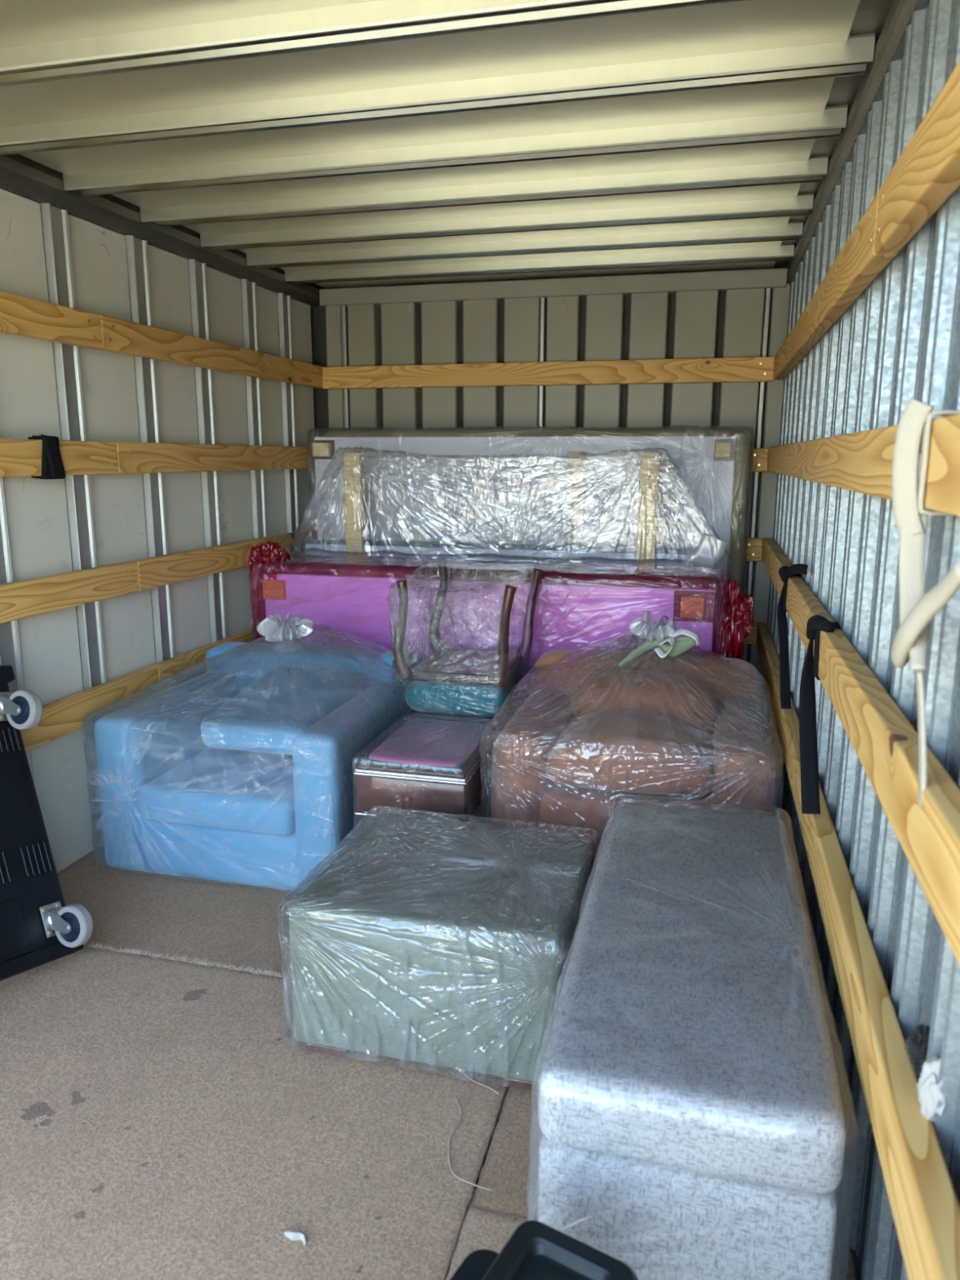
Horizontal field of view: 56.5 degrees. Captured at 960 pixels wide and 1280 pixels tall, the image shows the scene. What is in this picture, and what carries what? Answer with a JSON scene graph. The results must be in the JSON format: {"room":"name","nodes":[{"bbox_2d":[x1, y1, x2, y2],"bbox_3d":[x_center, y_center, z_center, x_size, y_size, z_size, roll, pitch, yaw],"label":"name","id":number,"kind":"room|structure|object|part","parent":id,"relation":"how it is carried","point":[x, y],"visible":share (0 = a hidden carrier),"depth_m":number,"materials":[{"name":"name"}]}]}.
{"room":"cargo space","nodes":[
{"label":"cargo space","id":0,"kind":"room"},
{"bbox_2d":[0,188,324,873],"bbox_3d":[-1.264,-0.283,2.517,0.116,2.096,3.966,3,12,14],"label":"wall","id":1,"kind":"structure","parent":0,"point":[175,392],"depth_m":2.87,"materials":[{"name":"metal"}]},
{"bbox_3d":[-1.309,-0.214,2.396,0.055,1.930,0.089,3,12,14],"label":"wall post","id":2,"kind":"part","parent":1,"relation":"part of","materials":[{"name":"silver metal"}]},
{"bbox_2d":[27,434,66,479],"bbox_3d":[-1.210,-0.511,2.494,0.058,0.123,0.086,3,12,14],"label":"strap","id":3,"kind":"object","parent":1,"relation":"attached to","point":[52,466],"visible":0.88,"depth_m":2.48,"materials":[{"name":"black fabric"}]},
{"bbox_3d":[-1.277,-0.248,2.563,0.033,1.930,0.263,3,12,14],"label":"wall panel","id":4,"kind":"part","parent":1,"relation":"part of","materials":[{"name":"white metal"}]},
{"bbox_3d":[-1.222,-0.282,2.728,0.055,1.930,0.089,3,12,14],"label":"wall post","id":5,"kind":"part","parent":1,"relation":"part of","materials":[{"name":"silver metal"}]},
{"bbox_3d":[-1.187,-0.319,2.910,0.033,1.930,0.293,3,12,14],"label":"wall panel","id":6,"kind":"part","parent":1,"relation":"part of","materials":[{"name":"grey metal"}]},
{"bbox_3d":[-1.129,-0.356,3.089,0.055,1.930,0.089,3,12,14],"label":"wall post","id":7,"kind":"part","parent":1,"relation":"part of","materials":[{"name":"silver metal"}]},
{"bbox_3d":[-1.095,-0.391,3.261,0.033,1.930,0.273,3,12,14],"label":"wall panel","id":8,"kind":"part","parent":1,"relation":"part of","materials":[{"name":"grey metal"}]},
{"bbox_3d":[-1.040,-0.426,3.431,0.055,1.930,0.089,3,12,14],"label":"wall post","id":9,"kind":"part","parent":1,"relation":"part of","materials":[{"name":"silver metal"}]},
{"bbox_3d":[-1.004,-0.462,3.610,0.033,1.930,0.288,3,12,14],"label":"wall panel","id":10,"kind":"part","parent":1,"relation":"part of","materials":[{"name":"grey metal"}]},
{"bbox_3d":[-0.947,-0.498,3.787,0.055,1.930,0.089,3,12,14],"label":"wall post","id":11,"kind":"part","parent":1,"relation":"part of","materials":[{"name":"silver metal"}]},
{"bbox_3d":[-0.919,-0.529,3.937,0.033,1.930,0.228,3,12,14],"label":"wall panel","id":12,"kind":"part","parent":1,"relation":"part of","materials":[{"name":"grey metal"}]},
{"bbox_3d":[-0.869,-0.560,4.086,0.055,1.930,0.089,3,12,14],"label":"wall post","id":13,"kind":"part","parent":1,"relation":"part of","materials":[{"name":"silver metal"}]},
{"bbox_3d":[-0.839,-0.592,4.246,0.033,1.930,0.249,3,12,14],"label":"wall panel","id":14,"kind":"part","parent":1,"relation":"part of","materials":[{"name":"grey metal"}]},
{"bbox_2d":[0,0,929,307],"bbox_3d":[-0.225,-1.184,2.074,2.250,0.106,3.986,3,12,14],"label":"ceiling","id":15,"kind":"structure","parent":0,"point":[295,148],"depth_m":2.08,"materials":[{"name":"metal"}]},
{"bbox_3d":[-1.249,-1.229,2.320,0.101,0.088,3.966,3,12,14],"label":"corner rail","id":16,"kind":"part","parent":15,"relation":"part of","materials":[{"name":"metal"}]},
{"bbox_3d":[-0.393,-1.088,1.458,1.990,0.012,0.257,3,12,14],"label":"roof panel","id":17,"kind":"part","parent":15,"relation":"part of","materials":[{"name":"beige metal"}]},
{"bbox_3d":[-0.218,-1.226,2.133,1.990,0.012,0.258,3,12,14],"label":"roof panel","id":18,"kind":"part","parent":15,"relation":"part of","materials":[{"name":"beige metal"}]},
{"bbox_3d":[-0.306,-1.157,1.795,1.990,0.012,0.257,3,12,14],"label":"roof panel","id":19,"kind":"part","parent":15,"relation":"part of","materials":[{"name":"beige metal"}]},
{"bbox_3d":[-0.130,-1.295,2.470,1.990,0.012,0.256,3,12,14],"label":"roof panel","id":20,"kind":"part","parent":15,"relation":"part of","materials":[{"name":"beige metal"}]},
{"bbox_3d":[-0.043,-1.363,2.804,1.990,0.012,0.252,3,12,14],"label":"roof panel","id":21,"kind":"part","parent":15,"relation":"part of","materials":[{"name":"beige metal"}]},
{"bbox_3d":[0.040,-1.429,3.127,1.990,0.012,0.232,3,12,14],"label":"roof panel","id":22,"kind":"part","parent":15,"relation":"part of","materials":[{"name":"beige metal"}]},
{"bbox_3d":[0.122,-1.493,3.440,1.990,0.012,0.232,3,12,14],"label":"roof panel","id":23,"kind":"part","parent":15,"relation":"part of","materials":[{"name":"beige metal"}]},
{"bbox_3d":[0.214,-1.565,3.794,1.990,0.012,0.318,3,12,14],"label":"roof panel","id":24,"kind":"part","parent":15,"relation":"part of","materials":[{"name":"beige metal"}]},
{"bbox_3d":[0.785,-1.119,1.814,0.121,0.088,3.966,3,12,14],"label":"corner rail","id":25,"kind":"part","parent":15,"relation":"part of","materials":[{"name":"metal"}]},
{"bbox_2d":[310,266,790,679],"bbox_3d":[0.251,-0.605,4.109,2.220,2.096,0.110,3,12,14],"label":"wall","id":26,"kind":"structure","parent":0,"point":[700,348],"depth_m":3.92,"materials":[{"name":"beige metal"}]},
{"bbox_3d":[-0.682,-0.620,4.360,0.082,1.940,0.048,3,12,14],"label":"wall panel","id":27,"kind":"part","parent":26,"relation":"part of","materials":[{"name":"grey metal"}]},
{"bbox_3d":[-0.548,-0.613,4.327,0.137,1.940,0.048,3,12,14],"label":"wall panel","id":28,"kind":"part","parent":26,"relation":"part of","materials":[{"name":"grey metal"}]},
{"bbox_3d":[-0.374,-0.604,4.284,0.166,1.940,0.048,3,12,14],"label":"wall panel","id":29,"kind":"part","parent":26,"relation":"part of","materials":[{"name":"grey metal"}]},
{"bbox_3d":[-0.185,-0.594,4.237,0.169,1.940,0.048,3,12,14],"label":"wall panel","id":30,"kind":"part","parent":26,"relation":"part of","materials":[{"name":"grey metal"}]},
{"bbox_3d":[0.002,-0.583,4.190,0.161,1.940,0.048,3,12,14],"label":"wall panel","id":31,"kind":"part","parent":26,"relation":"part of","materials":[{"name":"grey metal"}]},
{"bbox_3d":[0.187,-0.574,4.144,0.164,1.940,0.048,3,12,14],"label":"wall panel","id":32,"kind":"part","parent":26,"relation":"part of","materials":[{"name":"grey metal"}]},
{"bbox_3d":[0.363,-0.564,4.100,0.145,1.940,0.048,3,12,14],"label":"wall panel","id":33,"kind":"part","parent":26,"relation":"part of","materials":[{"name":"grey metal"}]},
{"bbox_3d":[0.540,-0.554,4.056,0.163,1.940,0.048,3,12,14],"label":"wall panel","id":34,"kind":"part","parent":26,"relation":"part of","materials":[{"name":"grey metal"}]},
{"bbox_3d":[0.724,-0.544,4.010,0.161,1.940,0.048,3,12,14],"label":"wall panel","id":35,"kind":"part","parent":26,"relation":"part of","materials":[{"name":"grey metal"}]},
{"bbox_3d":[0.915,-0.534,3.963,0.177,1.940,0.048,3,12,14],"label":"wall panel","id":36,"kind":"part","parent":26,"relation":"part of","materials":[{"name":"grey metal"}]},
{"bbox_3d":[1.105,-0.524,3.916,0.159,1.940,0.048,3,12,14],"label":"wall panel","id":37,"kind":"part","parent":26,"relation":"part of","materials":[{"name":"grey metal"}]},
{"bbox_3d":[1.248,-0.516,3.880,0.080,1.940,0.048,3,12,14],"label":"wall panel","id":38,"kind":"part","parent":26,"relation":"part of","materials":[{"name":"grey metal"}]},
{"bbox_2d":[445,1086,860,1279],"bbox_3d":[-0.282,0.825,2.278,2.220,0.048,4.366,3,12,14],"label":"floor","id":39,"kind":"structure","parent":0,"point":[855,1257],"depth_m":1.42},
{"bbox_2d":[0,942,507,1279],"bbox_3d":[-0.865,0.996,1.258,1.524,0.022,2.021,3,12,14],"label":"floor panel","id":40,"kind":"object","parent":39,"relation":"on","point":[158,1121],"visible":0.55,"depth_m":1.64,"materials":[{"name":"brown carpet"}]},
{"bbox_2d":[0,665,93,981],"bbox_3d":[-1.192,0.425,2.034,0.443,0.785,0.648,5,13,23],"label":"dolly","id":41,"kind":"object","parent":40,"relation":"on","point":[37,928],"visible":1,"depth_m":2.17,"materials":[{"name":"black plastic"}]},
{"bbox_3d":[-1.210,0.169,2.278,0.035,0.079,0.071,5,13,23],"label":"castor plate","id":42,"kind":"part","parent":41,"relation":"part of","materials":[{"name":"metal"}]},
{"bbox_3d":[-1.040,0.681,2.178,0.035,0.079,0.071,5,13,23],"label":"castor plate","id":43,"kind":"part","parent":41,"relation":"part of","materials":[{"name":"metal"}]},
{"bbox_2d":[284,1231,306,1245],"bbox_3d":[-0.295,0.953,1.425,0.042,0.018,0.013,3,12,14],"label":"paper scrap","id":44,"kind":"object","parent":40,"relation":"on","point":[293,1236],"visible":1,"depth_m":1.43,"materials":[{"name":"white paper"}]},
{"bbox_2d":[276,805,599,1091],"bbox_3d":[-0.059,0.656,2.018,0.609,0.354,0.569,3,12,14],"label":"ottoman","id":45,"kind":"object","parent":40,"relation":"on","point":[445,943],"visible":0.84,"depth_m":1.80,"materials":[{"name":"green fabric"}]},
{"bbox_2d":[448,1096,491,1191],"bbox_3d":[-0.040,0.916,1.625,0.056,0.006,0.234,-3,12,-16],"label":"thread","id":46,"kind":"object","parent":40,"relation":"on","point":[454,1174],"visible":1,"depth_m":1.59},
{"bbox_2d":[460,1071,499,1093],"bbox_3d":[-0.002,0.883,1.783,0.101,0.003,0.007,10,15,40],"label":"thread","id":47,"kind":"object","parent":40,"relation":"on","point":[460,1071],"visible":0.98,"depth_m":1.78},
{"bbox_2d":[57,805,479,977],"bbox_3d":[-0.043,0.604,3.212,2.134,0.011,2.292,3,12,14],"label":"floor panel","id":48,"kind":"object","parent":39,"relation":"on","point":[215,922],"visible":0.05,"depth_m":2.45,"materials":[{"name":"brown wood"}]},
{"bbox_2d":[81,610,419,890],"bbox_3d":[-0.680,0.290,2.909,0.817,0.720,0.842,3,12,14],"label":"armchair","id":49,"kind":"object","parent":48,"relation":"on","point":[238,771],"visible":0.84,"depth_m":2.64,"materials":[{"name":"blue fabric"}]},
{"bbox_3d":[-0.985,0.395,2.980,0.157,0.479,0.732,3,12,14],"label":"arm","id":50,"kind":"part","parent":49,"relation":"part of"},
{"bbox_2d":[140,746,295,835],"bbox_3d":[-0.693,0.430,2.844,0.500,0.115,0.624,3,12,14],"label":"seat cushion","id":51,"kind":"object","parent":49,"relation":"on","point":[202,788],"depth_m":2.60,"materials":[{"name":"blue fabric"}]},
{"bbox_2d":[200,666,365,755],"bbox_3d":[-0.606,0.214,2.829,0.363,0.149,0.532,3,12,14],"label":"armrest","id":52,"kind":"object","parent":49,"relation":"on","point":[301,695],"depth_m":2.69,"materials":[{"name":"blue fabric"}]},
{"bbox_3d":[-0.599,0.304,3.214,0.786,0.566,0.186,3,12,14],"label":"backrest","id":53,"kind":"part","parent":49,"relation":"part of","materials":[{"name":"blue fabric"}]},
{"bbox_3d":[-0.374,0.428,2.828,0.147,0.478,0.731,3,12,14],"label":"arm","id":54,"kind":"part","parent":49,"relation":"part of"},
{"bbox_2d":[351,711,492,836],"bbox_3d":[-0.142,0.488,2.684,0.344,0.429,0.474,3,12,14],"label":"box","id":55,"kind":"object","parent":48,"relation":"on","point":[419,764],"visible":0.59,"depth_m":2.49,"materials":[{"name":"red wood"}]},
{"bbox_3d":[-0.141,0.454,2.678,0.325,0.007,0.440,3,12,14],"label":"metal trim","id":56,"kind":"part","parent":55,"relation":"part of","materials":[{"name":"silver metal"}]},
{"bbox_3d":[-0.141,0.330,2.653,0.319,0.006,0.434,3,12,14],"label":"metal trim","id":57,"kind":"part","parent":55,"relation":"part of","materials":[{"name":"silver metal"}]},
{"bbox_3d":[-0.141,0.338,2.655,0.325,0.006,0.440,3,12,14],"label":"metal trim","id":58,"kind":"part","parent":55,"relation":"part of","materials":[{"name":"silver metal"}]},
{"bbox_3d":[-0.141,0.326,2.652,0.313,0.020,0.428,3,12,14],"label":"frame","id":59,"kind":"part","parent":55,"relation":"part of","materials":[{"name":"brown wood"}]},
{"bbox_3d":[-0.141,0.301,2.648,0.278,0.039,0.394,3,12,14],"label":"seat","id":60,"kind":"part","parent":55,"relation":"part of","materials":[{"name":"fabric"}]},
{"bbox_2d":[408,709,494,724],"bbox_3d":[-0.030,0.408,3.140,0.330,0.402,0.410,3,12,14],"label":"footstool","id":61,"kind":"object","parent":48,"relation":"on","point":[413,710],"visible":0.02,"depth_m":2.92,"materials":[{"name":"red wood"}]},
{"bbox_2d":[386,560,542,718],"bbox_3d":[-0.042,-0.016,3.045,0.425,0.464,0.506,3,12,14],"label":"dining chair","id":62,"kind":"object","parent":61,"relation":"on","point":[473,682],"visible":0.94,"depth_m":2.92,"materials":[{"name":"teal fabric"}]},
{"bbox_3d":[-0.250,-0.030,2.892,0.072,0.338,0.073,3,12,14],"label":"leg","id":63,"kind":"part","parent":62,"relation":"part of","materials":[{"name":"brown wood"}]},
{"bbox_3d":[-0.142,-0.107,3.269,0.083,0.339,0.076,-9,15,-37],"label":"leg","id":64,"kind":"part","parent":62,"relation":"part of","materials":[{"name":"brown wood"}]},
{"bbox_3d":[-0.039,0.149,3.078,0.360,0.127,0.454,3,12,14],"label":"seat","id":65,"kind":"part","parent":62,"relation":"part of","materials":[{"name":"teal fabric"}]},
{"bbox_3d":[0.069,-0.010,2.807,0.052,0.334,0.099,-8,14,-36],"label":"leg","id":66,"kind":"part","parent":62,"relation":"part of","materials":[{"name":"brown wood"}]},
{"bbox_3d":[0.171,-0.089,3.196,0.111,0.335,0.052,-8,14,-35],"label":"leg","id":67,"kind":"part","parent":62,"relation":"part of","materials":[{"name":"brown wood"}]},
{"bbox_2d":[248,540,754,671],"bbox_3d":[0.035,0.075,3.508,1.965,0.904,0.352,3,12,14],"label":"sofa","id":68,"kind":"object","parent":48,"relation":"on","point":[576,607],"visible":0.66,"depth_m":3.34,"materials":[{"name":"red fabric"}]},
{"bbox_2d":[672,590,715,622],"bbox_3d":[0.755,-0.118,3.151,0.140,0.110,0.004,3,12,14],"label":"sofa leg","id":69,"kind":"object","parent":68,"relation":"attached to","point":[708,596],"depth_m":3.14,"materials":[{"name":"orange wood"}]},
{"bbox_2d":[288,446,730,579],"bbox_3d":[0.077,-0.165,3.763,1.868,1.273,0.242,3,12,14],"label":"plastic wrap","id":70,"kind":"object","parent":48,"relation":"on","point":[646,553],"visible":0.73,"depth_m":3.71,"materials":[{"name":"plastic"}]},
{"bbox_2d":[306,424,754,596],"bbox_3d":[0.181,-0.259,4.000,1.936,1.362,0.281,3,12,14],"label":"mattress","id":71,"kind":"object","parent":48,"relation":"on","point":[560,500],"visible":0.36,"depth_m":3.81,"materials":[{"name":"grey fabric"}]},
{"bbox_2d":[312,440,334,459],"bbox_3d":[-0.701,-0.855,4.009,0.104,0.084,0.005,3,12,14],"label":"sofa leg","id":72,"kind":"object","parent":71,"relation":"attached to","point":[331,442],"depth_m":4.00,"materials":[{"name":"brown wood"}]},
{"bbox_2d":[713,439,735,460],"bbox_3d":[0.982,-0.764,3.590,0.081,0.084,0.005,3,12,14],"label":"sofa leg","id":73,"kind":"object","parent":71,"relation":"attached to","point":[732,457],"depth_m":3.59,"materials":[{"name":"brown wood"}]},
{"bbox_2d":[479,610,783,865],"bbox_3d":[0.481,0.304,2.755,0.819,0.761,0.805,3,12,14],"label":"armchair","id":74,"kind":"object","parent":48,"relation":"on","point":[584,728],"visible":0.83,"depth_m":2.53,"materials":[{"name":"leather"}]},
{"bbox_3d":[0.183,0.425,2.835,0.186,0.485,0.715,3,12,14],"label":"arm","id":75,"kind":"part","parent":74,"relation":"part of","materials":[{"name":"leather"}]},
{"bbox_2d":[546,707,714,797],"bbox_3d":[0.455,0.291,2.627,0.477,0.167,0.512,3,12,14],"label":"seat cushion","id":76,"kind":"object","parent":74,"relation":"on","point":[639,750],"depth_m":2.45,"materials":[{"name":"leather"}]},
{"bbox_2d":[570,670,718,729],"bbox_3d":[0.512,0.207,2.796,0.453,0.226,0.251,3,12,14],"label":"cushion","id":77,"kind":"object","parent":74,"relation":"on","point":[629,695],"depth_m":2.70,"materials":[{"name":"leather"}]},
{"bbox_3d":[0.552,0.332,3.031,0.776,0.592,0.230,3,12,14],"label":"backrest","id":78,"kind":"part","parent":74,"relation":"part of","materials":[{"name":"leather"}]},
{"bbox_3d":[0.776,0.458,2.689,0.175,0.483,0.708,3,12,14],"label":"arm","id":79,"kind":"part","parent":74,"relation":"part of","materials":[{"name":"leather"}]},
{"bbox_2d":[445,1206,527,1279],"bbox_3d":[0.097,1.110,0.734,0.613,0.016,1.456,3,12,14],"label":"floor panel","id":80,"kind":"object","parent":39,"relation":"on","point":[481,1228],"visible":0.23,"depth_m":1.45,"materials":[{"name":"brown carpet"}]},
{"bbox_2d":[449,1220,638,1279],"bbox_3d":[-0.015,0.891,0.895,0.204,0.350,0.424,7,13,30],"label":"storage bin","id":81,"kind":"object","parent":80,"relation":"on","point":[535,1250],"visible":1,"depth_m":1.01,"materials":[{"name":"black plastic"}]},
{"bbox_3d":[-0.009,0.756,1.004,0.076,0.032,0.143,7,13,30],"label":"handle","id":82,"kind":"part","parent":81,"relation":"part of","materials":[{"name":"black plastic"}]},
{"bbox_2d":[470,1086,855,1279],"bbox_3d":[0.343,0.918,1.681,0.613,0.012,0.538,3,12,14],"label":"floor panel","id":83,"kind":"object","parent":39,"relation":"on","point":[504,1171],"visible":0.07,"depth_m":1.59,"materials":[{"name":"brown carpet"}]},
{"bbox_2d":[526,794,858,1279],"bbox_3d":[0.381,0.685,1.628,0.430,0.460,1.062,3,12,14],"label":"bench","id":84,"kind":"object","parent":83,"relation":"on","point":[694,1117],"visible":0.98,"depth_m":1.19,"materials":[{"name":"grey fabric"}]},
{"bbox_2d":[756,0,959,1279],"bbox_3d":[0.808,-0.174,2.017,0.116,2.096,3.996,3,12,14],"label":"wall","id":85,"kind":"structure","parent":0,"point":[873,326],"depth_m":1.32,"materials":[{"name":"metal"}]},
{"bbox_3d":[1.288,-0.501,3.832,0.055,1.930,0.186,3,12,14],"label":"wall panel","id":86,"kind":"part","parent":85,"relation":"part of","materials":[{"name":"silver metal"}]},
{"bbox_3d":[1.241,-0.464,3.651,0.055,1.930,0.186,3,12,14],"label":"wall panel","id":87,"kind":"part","parent":85,"relation":"part of","materials":[{"name":"silver metal"}]},
{"bbox_3d":[1.194,-0.427,3.471,0.055,1.930,0.186,3,12,14],"label":"wall panel","id":88,"kind":"part","parent":85,"relation":"part of","materials":[{"name":"silver metal"}]},
{"bbox_3d":[1.147,-0.391,3.290,0.055,1.930,0.186,3,12,14],"label":"wall panel","id":89,"kind":"part","parent":85,"relation":"part of","materials":[{"name":"silver metal"}]},
{"bbox_2d":[777,564,808,708],"bbox_3d":[0.871,-0.033,2.514,0.063,0.395,0.299,3,12,14],"label":"strap","id":90,"kind":"object","parent":85,"relation":"attached to","point":[784,572],"visible":0.94,"depth_m":2.52,"materials":[{"name":"black fabric"}]},
{"bbox_3d":[1.100,-0.354,3.110,0.055,1.930,0.186,3,12,14],"label":"wall panel","id":91,"kind":"part","parent":85,"relation":"part of","materials":[{"name":"silver metal"}]},
{"bbox_3d":[1.054,-0.317,2.930,0.055,1.930,0.186,3,12,14],"label":"wall panel","id":92,"kind":"part","parent":85,"relation":"part of","materials":[{"name":"silver metal"}]},
{"bbox_3d":[1.007,-0.280,2.749,0.055,1.930,0.186,3,12,14],"label":"wall panel","id":93,"kind":"part","parent":85,"relation":"part of","materials":[{"name":"silver metal"}]},
{"bbox_3d":[0.960,-0.243,2.569,0.055,1.930,0.186,3,12,14],"label":"wall panel","id":94,"kind":"part","parent":85,"relation":"part of","materials":[{"name":"silver metal"}]},
{"bbox_2d":[799,614,840,813],"bbox_3d":[0.683,0.140,1.802,0.067,0.373,0.209,3,12,14],"label":"strap","id":95,"kind":"object","parent":85,"relation":"hanging from","point":[810,790],"visible":0.88,"depth_m":1.81,"materials":[{"name":"black fabric"}]},
{"bbox_3d":[0.913,-0.206,2.388,0.055,1.930,0.186,3,12,14],"label":"wall panel","id":96,"kind":"part","parent":85,"relation":"part of","materials":[{"name":"silver metal"}]},
{"bbox_3d":[0.866,-0.169,2.208,0.055,1.930,0.186,3,12,14],"label":"wall panel","id":97,"kind":"part","parent":85,"relation":"part of","materials":[{"name":"silver metal"}]},
{"bbox_3d":[0.819,-0.133,2.028,0.055,1.930,0.186,3,12,14],"label":"wall panel","id":98,"kind":"part","parent":85,"relation":"part of","materials":[{"name":"silver metal"}]},
{"bbox_3d":[0.772,-0.096,1.847,0.055,1.930,0.186,3,12,14],"label":"wall panel","id":99,"kind":"part","parent":85,"relation":"part of","materials":[{"name":"silver metal"}]},
{"bbox_3d":[0.725,-0.059,1.667,0.055,1.930,0.186,3,12,14],"label":"wall panel","id":100,"kind":"part","parent":85,"relation":"part of","materials":[{"name":"silver metal"}]},
{"bbox_3d":[0.678,-0.022,1.486,0.055,1.930,0.186,3,12,14],"label":"wall panel","id":101,"kind":"part","parent":85,"relation":"part of","materials":[{"name":"silver metal"}]},
{"bbox_3d":[0.631,0.015,1.306,0.055,1.930,0.186,3,12,14],"label":"wall panel","id":102,"kind":"part","parent":85,"relation":"part of","materials":[{"name":"silver metal"}]},
{"bbox_3d":[0.585,0.052,1.126,0.055,1.930,0.186,3,12,14],"label":"wall panel","id":103,"kind":"part","parent":85,"relation":"part of","materials":[{"name":"silver metal"}]},
{"bbox_2d":[905,1023,929,1076],"bbox_3d":[0.516,0.478,1.039,0.038,0.060,0.048,3,12,14],"label":"glove","id":104,"kind":"object","parent":85,"relation":"attached to","point":[917,1044],"visible":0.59,"depth_m":1.03,"materials":[{"name":"black fabric"}]},
{"bbox_3d":[0.537,0.088,0.945,0.055,1.930,0.186,3,12,14],"label":"wall panel","id":105,"kind":"part","parent":85,"relation":"part of","materials":[{"name":"silver metal"}]},
{"bbox_2d":[891,398,959,808],"bbox_3d":[0.476,-0.027,0.944,0.070,0.453,0.208,3,12,14],"label":"rope","id":106,"kind":"object","parent":85,"relation":"hanging from","point":[917,609],"visible":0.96,"depth_m":0.99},
{"bbox_2d":[916,1056,946,1120],"bbox_3d":[0.499,0.489,0.975,0.037,0.080,0.046,3,12,14],"label":"rag","id":107,"kind":"object","parent":85,"relation":"attached to","point":[929,1091],"visible":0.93,"depth_m":0.97,"materials":[{"name":"white fabric"}]},
{"bbox_3d":[0.491,0.125,0.765,0.055,1.930,0.186,3,12,14],"label":"wall panel","id":108,"kind":"part","parent":85,"relation":"part of","materials":[{"name":"silver metal"}]}
]}

